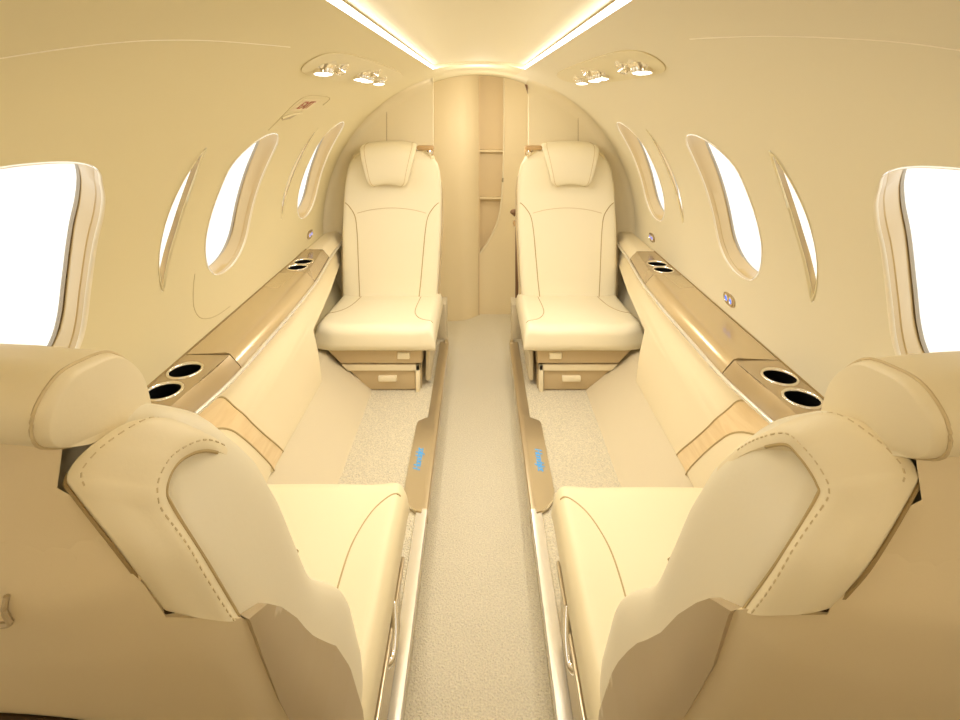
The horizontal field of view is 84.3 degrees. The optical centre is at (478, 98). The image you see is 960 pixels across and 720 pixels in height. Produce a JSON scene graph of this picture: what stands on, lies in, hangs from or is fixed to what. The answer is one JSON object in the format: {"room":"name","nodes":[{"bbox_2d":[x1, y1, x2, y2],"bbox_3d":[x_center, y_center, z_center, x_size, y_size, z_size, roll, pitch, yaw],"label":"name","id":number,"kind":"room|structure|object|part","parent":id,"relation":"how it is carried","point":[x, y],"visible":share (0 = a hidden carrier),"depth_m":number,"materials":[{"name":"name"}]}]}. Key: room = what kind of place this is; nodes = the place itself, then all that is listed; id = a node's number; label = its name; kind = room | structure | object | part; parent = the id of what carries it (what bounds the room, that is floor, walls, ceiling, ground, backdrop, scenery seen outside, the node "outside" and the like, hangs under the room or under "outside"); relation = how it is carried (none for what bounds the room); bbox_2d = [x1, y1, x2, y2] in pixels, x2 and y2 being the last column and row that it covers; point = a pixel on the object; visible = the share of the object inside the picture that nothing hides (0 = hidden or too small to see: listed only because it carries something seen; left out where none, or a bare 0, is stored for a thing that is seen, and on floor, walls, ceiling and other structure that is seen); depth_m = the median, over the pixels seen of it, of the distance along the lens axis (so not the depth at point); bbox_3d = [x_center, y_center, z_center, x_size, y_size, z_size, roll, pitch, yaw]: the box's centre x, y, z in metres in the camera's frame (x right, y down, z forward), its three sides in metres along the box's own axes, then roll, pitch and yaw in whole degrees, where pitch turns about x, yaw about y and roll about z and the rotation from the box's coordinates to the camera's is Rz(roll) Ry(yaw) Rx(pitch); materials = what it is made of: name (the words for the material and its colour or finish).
{"room":"aircraft cabin","nodes":[
{"label":"aircraft cabin","id":0,"kind":"room"},
{"bbox_2d":[0,0,446,384],"bbox_3d":[-0.483,0.589,1.375,0.594,1.419,3.850,0,0,0],"label":"wall","id":1,"kind":"structure","parent":0,"point":[141,114],"depth_m":0.93,"materials":[{"name":"beige plastic"}]},
{"bbox_2d":[0,161,105,348],"bbox_3d":[-0.686,0.282,0.696,0.290,0.492,0.656,0,0,0],"label":"window","id":2,"kind":"structure","parent":1,"relation":"in","point":[87,213],"depth_m":0.96,"materials":[{"name":"beige plastic"}]},
{"bbox_2d":[0,40,289,58],"bbox_3d":[-0.341,-0.055,0.630,0.028,0.056,0.433,0,0,14],"label":"trim","id":3,"kind":"structure","parent":1,"relation":"attached to","point":[140,40],"depth_m":0.53,"materials":[{"name":"beige plastic"}]},
{"bbox_2d":[158,148,206,291],"bbox_3d":[-0.672,0.283,1.179,0.265,0.363,0.056,0,0,43],"label":"window","id":4,"kind":"structure","parent":1,"relation":"in","point":[163,269],"depth_m":1.23,"materials":[{"name":"beige plastic"}]},
{"bbox_2d":[193,275,229,318],"bbox_3d":[-0.777,0.559,1.539,0.016,0.182,0.242,0,0,-4],"label":"trim","id":5,"kind":"structure","parent":1,"relation":"attached to","point":[194,275],"depth_m":1.45,"materials":[{"name":"beige plastic"}]},
{"bbox_2d":[205,133,278,274],"bbox_3d":[-0.694,0.289,1.526,0.274,0.472,0.412,0,0,0],"label":"window","id":6,"kind":"structure","parent":1,"relation":"in","point":[264,149],"depth_m":1.67,"materials":[{"name":"beige plastic"}]},
{"bbox_2d":[147,232,341,414],"bbox_3d":[-0.698,0.708,1.074,0.163,0.076,3.248,0,0,0],"label":"ledge","id":7,"kind":"object","parent":1,"relation":"attached to","point":[234,344],"visible":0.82,"depth_m":1.51,"materials":[{"name":"maple wood veneer"},{"name":"polished metal trim"}]},
{"bbox_2d":[148,355,239,412],"bbox_3d":[-0.703,0.709,0.424,0.150,0.074,1.948,0,0,0],"label":"cup holders","id":8,"kind":"object","parent":7,"relation":"on","point":[181,386],"depth_m":1.28,"materials":[{"name":"beige wood"}]},
{"bbox_3d":[-0.703,0.695,1.731,0.150,0.050,0.658,0,0,0],"label":"tray lid","id":9,"kind":"part","parent":7,"relation":"part of","materials":[{"name":"beige"}]},
{"bbox_2d":[280,249,328,281],"bbox_3d":[-0.708,0.709,2.222,0.138,0.074,0.316,0,0,0],"label":"cup holders","id":10,"kind":"object","parent":7,"relation":"on","point":[312,262],"depth_m":2.20,"materials":[{"name":"beige"}]},
{"bbox_2d":[199,249,340,482],"bbox_3d":[-0.635,0.889,1.043,0.126,0.346,3.186,0,0,-1],"label":"side wall panel","id":11,"kind":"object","parent":1,"relation":"attached to","point":[260,412],"depth_m":1.59,"materials":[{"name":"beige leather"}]},
{"bbox_2d":[281,112,302,120],"bbox_3d":[-0.507,0.047,1.427,0.023,0.021,0.116,0,0,3],"label":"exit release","id":12,"kind":"object","parent":1,"relation":"attached to","point":[289,116],"visible":1,"depth_m":1.42,"materials":[{"name":"beige plastic"}]},
{"bbox_2d":[268,95,329,130],"bbox_3d":[-0.490,0.035,1.473,0.114,0.093,0.280,0,0,0],"label":"trim","id":13,"kind":"structure","parent":1,"relation":"attached to","point":[308,95],"depth_m":1.37,"materials":[{"name":"beige plastic"}]},
{"bbox_2d":[281,128,317,218],"bbox_3d":[-0.671,0.283,1.945,0.265,0.363,0.044,0,0,43],"label":"window","id":14,"kind":"structure","parent":1,"relation":"in","point":[312,135],"depth_m":1.99,"materials":[{"name":"beige plastic"}]},
{"bbox_2d":[289,100,319,110],"bbox_3d":[-0.471,0.016,1.440,0.039,0.031,0.150,0,0,0],"label":"placard","id":15,"kind":"object","parent":1,"relation":"attached to","point":[304,104],"visible":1,"depth_m":1.43,"materials":[{"name":"beige plastic"}]},
{"bbox_2d":[307,230,312,238],"bbox_3d":[-0.776,0.623,2.440,0.008,0.038,0.072,0,0,0],"label":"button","id":16,"kind":"object","parent":1,"relation":"attached to","point":[310,233],"visible":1,"depth_m":2.43,"materials":[{"name":"beige"}]},
{"bbox_2d":[283,122,344,218],"bbox_3d":[-0.694,0.289,2.261,0.274,0.472,0.412,0,0,0],"label":"window","id":17,"kind":"structure","parent":1,"relation":"in","point":[327,142],"depth_m":2.40,"materials":[{"name":"beige plastic"}]},
{"bbox_2d":[267,349,372,483],"bbox_3d":[-0.595,1.091,1.075,0.330,0.182,3.250,0,0,0],"label":"trim","id":18,"kind":"structure","parent":1,"relation":"attached to","point":[318,449],"depth_m":1.78,"materials":[{"name":"beige"}]},
{"bbox_2d":[301,52,402,85],"bbox_3d":[-0.319,-0.071,1.536,0.105,0.052,1.080,0,0,0],"label":"light panel","id":19,"kind":"object","parent":1,"relation":"attached to","point":[338,66],"visible":0.99,"depth_m":1.27,"materials":[{"name":"beige plastic"}]},
{"bbox_2d":[437,297,446,338],"bbox_3d":[-0.186,1.155,2.655,0.050,0.290,0.100,0,0,0],"label":"trim","id":20,"kind":"structure","parent":1,"relation":"attached to","point":[442,330],"depth_m":2.60,"materials":[{"name":"beige plastic"}]},
{"bbox_2d":[338,339,446,719],"bbox_3d":[-0.388,1.240,1.075,0.464,0.120,3.250,0,0,0],"label":"floor","id":21,"kind":"structure","parent":0,"point":[380,452],"depth_m":1.83,"materials":[{"name":"beige carpet"}]},
{"bbox_2d":[0,343,409,719],"bbox_3d":[-0.391,0.672,0.796,0.486,1.017,0.973,0,0,0],"label":"passenger seat","id":22,"kind":"object","parent":21,"relation":"on","point":[150,568],"visible":1,"depth_m":0.39,"materials":[{"name":"beige leather"}]},
{"bbox_3d":[-0.395,0.631,0.611,0.454,0.804,0.552,0,0,0],"label":"backrest","id":23,"kind":"part","parent":22,"relation":"part of","materials":[{"name":"beige leather"}]},
{"bbox_2d":[267,483,409,719],"bbox_3d":[-0.395,0.951,1.022,0.460,0.102,0.512,0,0,0],"label":"seat cushion","id":24,"kind":"object","parent":22,"relation":"on","point":[349,538],"depth_m":1.08,"materials":[{"name":"beige leather"}]},
{"bbox_3d":[-0.163,1.005,0.997,0.023,0.058,0.085,0,0,0],"label":"recline lever","id":25,"kind":"part","parent":22,"relation":"part of","materials":[{"name":"silver metal"}]},
{"bbox_2d":[315,141,442,391],"bbox_3d":[-0.422,0.694,2.400,0.503,0.973,0.610,0,0,0],"label":"passenger seat","id":26,"kind":"object","parent":21,"relation":"on","point":[383,327],"visible":0.99,"depth_m":2.53,"materials":[{"name":"beige leather"}]},
{"bbox_3d":[-0.422,1.030,2.143,0.382,0.060,0.034,0,0,0],"label":"drawer","id":27,"kind":"part","parent":26,"relation":"part of","materials":[{"name":"beige"}]},
{"bbox_2d":[315,294,442,350],"bbox_3d":[-0.418,0.952,2.335,0.492,0.100,0.478,0,0,0],"label":"seat cushion","id":28,"kind":"object","parent":26,"relation":"on","point":[358,322],"depth_m":2.14,"materials":[{"name":"beige leather"}]},
{"bbox_3d":[-0.397,1.125,2.152,0.317,0.112,0.036,0,0,0],"label":"frame","id":29,"kind":"part","parent":26,"relation":"part of","materials":[{"name":"beige wood"}]},
{"bbox_3d":[-0.392,1.135,2.159,0.268,0.081,0.031,0,0,0],"label":"drawer","id":30,"kind":"part","parent":26,"relation":"part of","materials":[{"name":"beige wood"}]},
{"bbox_3d":[-0.369,1.128,2.140,0.074,0.022,0.014,0,0,0],"label":"handle","id":31,"kind":"part","parent":26,"relation":"part of","materials":[{"name":"beige metal"}]},
{"bbox_3d":[-0.424,0.642,2.596,0.480,0.767,0.206,0,0,0],"label":"backrest","id":32,"kind":"part","parent":26,"relation":"part of","materials":[{"name":"beige leather"}]},
{"bbox_3d":[-0.424,1.088,2.348,0.390,0.184,0.405,0,0,0],"label":"seat","id":33,"kind":"part","parent":26,"relation":"part of","materials":[{"name":"beige"}]},
{"bbox_2d":[387,339,448,719],"bbox_3d":[-0.168,1.190,1.012,0.044,0.050,3.123,0,0,0],"label":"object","id":34,"kind":"object","parent":21,"relation":"on","point":[411,585],"visible":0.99,"depth_m":1.33,"materials":[{"name":"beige metal"}]},
{"bbox_2d":[404,415,434,513],"bbox_3d":[-0.194,1.174,1.731,0.064,0.012,0.467,0,0,0],"label":"plate","id":35,"kind":"object","parent":21,"relation":"on","point":[415,483],"visible":1,"depth_m":1.69,"materials":[{"name":"beige"}]},
{"bbox_2d":[405,314,552,719],"bbox_3d":[0.000,1.300,1.375,0.720,0.001,3.850,0,0,0],"label":"floor","id":36,"kind":"structure","parent":0,"point":[479,653],"depth_m":1.49,"materials":[{"name":"carpet"}]},
{"bbox_2d":[341,0,616,78],"bbox_3d":[0.000,-0.138,1.375,0.406,0.036,3.850,0,0,0],"label":"ceiling","id":37,"kind":"structure","parent":0,"point":[495,38],"depth_m":1.09,"materials":[{"name":"beige plastic"}]},
{"bbox_2d":[327,0,432,68],"bbox_3d":[-0.191,-0.128,0.798,0.014,0.013,2.696,0,0,0],"label":"light strip","id":38,"kind":"object","parent":37,"relation":"attached to","point":[341,5],"visible":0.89,"depth_m":0.91,"materials":[{"name":"white plastic"}]},
{"bbox_2d":[525,0,630,68],"bbox_3d":[0.191,-0.128,0.798,0.014,0.013,2.696,0,0,0],"label":"light strip","id":39,"kind":"object","parent":37,"relation":"attached to","point":[616,5],"visible":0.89,"depth_m":0.91,"materials":[{"name":"white plastic"}]},
{"bbox_2d":[323,78,634,290],"bbox_3d":[0.000,0.597,2.690,1.560,1.407,0.080,0,0,0],"label":"wall","id":40,"kind":"structure","parent":0,"point":[407,116],"depth_m":2.70,"materials":[{"name":"beige plastic"}]},
{"bbox_2d":[479,75,502,314],"bbox_3d":[0.160,0.570,3.228,0.340,1.460,0.085,0,0,0],"label":"wall","id":41,"kind":"structure","parent":0,"point":[490,87],"depth_m":3.25,"materials":[{"name":"beige"}]},
{"bbox_2d":[434,75,478,320],"bbox_3d":[-0.206,0.570,3.127,0.422,1.460,0.066,0,0,-8],"label":"door","id":42,"kind":"structure","parent":41,"relation":"in","point":[456,99],"depth_m":3.11,"materials":[{"name":"beige"}]},
{"bbox_2d":[480,196,502,198],"bbox_3d":[0.075,0.600,3.225,0.142,0.012,0.050,0,0,0],"label":"shelf","id":43,"kind":"object","parent":41,"relation":"attached to","point":[481,197],"depth_m":3.20,"materials":[{"name":"beige wood"}]},
{"bbox_2d":[480,149,502,151],"bbox_3d":[0.075,0.315,3.225,0.142,0.012,0.050,0,0,0],"label":"shelf","id":44,"kind":"object","parent":41,"relation":"attached to","point":[481,150],"depth_m":3.20,"materials":[{"name":"beige wood"}]},
{"bbox_2d":[480,78,527,313],"bbox_3d":[0.199,0.570,3.219,0.402,1.460,0.066,0,0,0],"label":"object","id":45,"kind":"structure","parent":41,"relation":"in","point":[497,256],"depth_m":3.20,"materials":[{"name":"beige"}]},
{"bbox_3d":[0.079,0.389,3.200,0.157,1.098,0.012,0,0,0],"label":"edge trim","id":46,"kind":"part","parent":45,"relation":"part of","materials":[{"name":"beige plastic"}]},
{"bbox_2d":[510,209,517,297],"bbox_3d":[0.206,0.813,2.680,0.098,0.514,0.038,0,0,0],"label":"door latch","id":47,"kind":"structure","parent":45,"relation":"attached to","point":[512,211],"depth_m":2.69,"materials":[{"name":"brown"}]},
{"bbox_2d":[510,339,620,719],"bbox_3d":[0.388,1.240,1.075,0.464,0.120,3.250,0,0,0],"label":"floor","id":48,"kind":"structure","parent":0,"point":[578,455],"depth_m":1.80,"materials":[{"name":"beige carpet"}]},
{"bbox_2d":[523,415,554,513],"bbox_3d":[0.194,1.174,1.731,0.064,0.012,0.467,0,0,0],"label":"plate","id":49,"kind":"object","parent":48,"relation":"on","point":[543,489],"visible":1,"depth_m":1.69,"materials":[{"name":"beige metal"}]},
{"bbox_2d":[509,339,573,719],"bbox_3d":[0.168,1.190,1.012,0.044,0.050,3.123,0,0,0],"label":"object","id":50,"kind":"object","parent":48,"relation":"on","point":[562,706],"visible":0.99,"depth_m":1.30,"materials":[{"name":"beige metal"}]},
{"bbox_2d":[515,141,643,391],"bbox_3d":[0.426,0.694,2.400,0.503,0.973,0.610,0,0,0],"label":"passenger seat","id":51,"kind":"object","parent":48,"relation":"on","point":[575,328],"visible":1,"depth_m":2.53,"materials":[{"name":"beige leather"}]},
{"bbox_3d":[0.428,1.088,2.348,0.390,0.184,0.405,0,0,0],"label":"seat","id":52,"kind":"part","parent":51,"relation":"part of","materials":[{"name":"beige"}]},
{"bbox_3d":[0.428,0.642,2.596,0.480,0.767,0.206,0,0,0],"label":"backrest","id":53,"kind":"part","parent":51,"relation":"part of","materials":[{"name":"beige leather"}]},
{"bbox_3d":[0.373,1.128,2.140,0.074,0.022,0.014,0,0,0],"label":"handle","id":54,"kind":"part","parent":51,"relation":"part of","materials":[{"name":"beige metal"}]},
{"bbox_3d":[0.396,1.135,2.159,0.268,0.081,0.031,0,0,0],"label":"drawer","id":55,"kind":"part","parent":51,"relation":"part of","materials":[{"name":"beige wood"}]},
{"bbox_3d":[0.401,1.125,2.152,0.317,0.112,0.036,0,0,0],"label":"frame","id":56,"kind":"part","parent":51,"relation":"part of","materials":[{"name":"beige"}]},
{"bbox_2d":[515,294,643,350],"bbox_3d":[0.422,0.952,2.335,0.492,0.100,0.478,0,0,0],"label":"seat cushion","id":57,"kind":"object","parent":51,"relation":"on","point":[548,322],"depth_m":2.14,"materials":[{"name":"beige leather"}]},
{"bbox_3d":[0.426,1.030,2.143,0.382,0.060,0.034,0,0,0],"label":"drawer","id":58,"kind":"part","parent":51,"relation":"part of","materials":[{"name":"beige wood"}]},
{"bbox_2d":[551,351,959,719],"bbox_3d":[0.396,0.672,0.786,0.486,1.017,0.973,0,0,0],"label":"passenger seat","id":59,"kind":"object","parent":48,"relation":"on","point":[814,574],"visible":1,"depth_m":0.38,"materials":[{"name":"beige leather"}]},
{"bbox_3d":[0.168,1.005,0.987,0.023,0.058,0.085,0,0,0],"label":"recline lever","id":60,"kind":"part","parent":59,"relation":"part of","materials":[{"name":"silver metal"}]},
{"bbox_2d":[551,486,702,719],"bbox_3d":[0.400,0.951,1.012,0.460,0.102,0.512,0,0,0],"label":"seat cushion","id":61,"kind":"object","parent":59,"relation":"on","point":[613,543],"depth_m":1.07,"materials":[{"name":"beige leather"}]},
{"bbox_3d":[0.400,0.631,0.601,0.454,0.804,0.552,0,0,0],"label":"backrest","id":62,"kind":"part","parent":59,"relation":"part of","materials":[{"name":"beige leather"}]},
{"bbox_2d":[511,0,959,396],"bbox_3d":[0.483,0.589,1.375,0.594,1.419,3.850,0,0,0],"label":"wall","id":63,"kind":"structure","parent":0,"point":[838,115],"depth_m":0.93,"materials":[{"name":"beige plastic"}]},
{"bbox_2d":[511,297,520,338],"bbox_3d":[0.186,1.155,2.655,0.050,0.290,0.100,0,0,0],"label":"trim","id":64,"kind":"structure","parent":63,"relation":"attached to","point":[515,326],"depth_m":2.60,"materials":[{"name":"beige plastic"}]},
{"bbox_2d":[557,50,665,84],"bbox_3d":[0.319,-0.071,1.486,0.104,0.052,1.079,0,0,0],"label":"light panel","id":65,"kind":"object","parent":63,"relation":"attached to","point":[621,65],"visible":1,"depth_m":1.22,"materials":[{"name":"beige plastic"}]},
{"bbox_2d":[585,349,693,486],"bbox_3d":[0.595,1.091,1.075,0.330,0.182,3.250,0,0,0],"label":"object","id":66,"kind":"structure","parent":63,"relation":"attached to","point":[641,454],"depth_m":1.77,"materials":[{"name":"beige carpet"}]},
{"bbox_2d":[616,122,678,220],"bbox_3d":[0.694,0.289,2.214,0.274,0.472,0.412,0,0,0],"label":"window","id":67,"kind":"structure","parent":63,"relation":"in","point":[634,144],"depth_m":2.36,"materials":[{"name":"beige plastic"}]},
{"bbox_2d":[649,233,654,242],"bbox_3d":[0.776,0.623,2.385,0.008,0.038,0.072,0,0,0],"label":"panel","id":68,"kind":"object","parent":63,"relation":"attached to","point":[651,236],"visible":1,"depth_m":2.38,"materials":[{"name":"beige"}]},
{"bbox_2d":[646,129,683,222],"bbox_3d":[0.671,0.283,1.880,0.265,0.363,0.044,0,0,-43],"label":"window","id":69,"kind":"structure","parent":63,"relation":"in","point":[650,135],"depth_m":1.92,"materials":[{"name":"beige plastic"}]},
{"bbox_2d":[618,249,768,487],"bbox_3d":[0.635,0.889,1.043,0.126,0.346,3.186,0,0,1],"label":"side wall panel","id":70,"kind":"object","parent":63,"relation":"attached to","point":[704,421],"depth_m":1.56,"materials":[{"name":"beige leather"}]},
{"bbox_2d":[617,232,823,423],"bbox_3d":[0.698,0.708,1.074,0.164,0.076,3.248,0,0,0],"label":"ledge","id":71,"kind":"object","parent":63,"relation":"attached to","point":[730,351],"visible":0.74,"depth_m":1.48,"materials":[{"name":"maple veneer"},{"name":"polished chrome"}]},
{"bbox_2d":[630,251,680,283],"bbox_3d":[0.707,0.709,2.192,0.141,0.074,0.316,0,0,0],"label":"cup holders","id":72,"kind":"object","parent":71,"relation":"on","point":[645,265],"depth_m":2.17,"materials":[{"name":"beige"}]},
{"bbox_3d":[0.703,0.695,1.701,0.150,0.050,0.658,0,0,0],"label":"tray lid","id":73,"kind":"part","parent":71,"relation":"part of","materials":[{"name":"beige"}]},
{"bbox_2d":[723,361,823,420],"bbox_3d":[0.703,0.709,0.409,0.149,0.074,1.918,0,0,0],"label":"cup holders","id":74,"kind":"object","parent":71,"relation":"on","point":[783,393],"depth_m":1.25,"materials":[{"name":"beige wood"}]},
{"bbox_2d":[685,134,761,279],"bbox_3d":[0.694,0.289,1.479,0.274,0.472,0.412,0,0,0],"label":"window","id":75,"kind":"structure","parent":63,"relation":"in","point":[699,149],"depth_m":1.62,"materials":[{"name":"beige plastic"}]},
{"bbox_2d":[723,292,734,307],"bbox_3d":[0.776,0.623,1.647,0.008,0.038,0.072,0,0,0],"label":"panel","id":76,"kind":"object","parent":63,"relation":"attached to","point":[729,299],"visible":1,"depth_m":1.64,"materials":[{"name":"beige"}]},
{"bbox_2d":[728,297,732,305],"bbox_3d":[0.775,0.624,1.633,0.005,0.025,0.025,0,0,0],"label":"socket","id":77,"kind":"object","parent":76,"relation":"attached to","point":[730,299],"depth_m":1.63,"materials":[{"name":"silver metal"}]},
{"bbox_2d":[769,151,817,301],"bbox_3d":[0.672,0.283,1.113,0.265,0.363,0.056,0,0,-43],"label":"window","id":78,"kind":"structure","parent":63,"relation":"in","point":[811,279],"depth_m":1.16,"materials":[{"name":"beige plastic"}]},
{"bbox_2d":[690,36,959,50],"bbox_3d":[0.340,-0.059,0.576,0.015,0.051,0.349,0,0,-17],"label":"trim","id":79,"kind":"structure","parent":63,"relation":"attached to","point":[738,36],"depth_m":0.51,"materials":[{"name":"beige plastic"}]},
{"bbox_2d":[874,166,959,355],"bbox_3d":[0.686,0.282,0.649,0.290,0.492,0.656,0,0,0],"label":"window","id":80,"kind":"structure","parent":63,"relation":"in","point":[892,224],"depth_m":0.92,"materials":[{"name":"beige plastic"}]}
]}

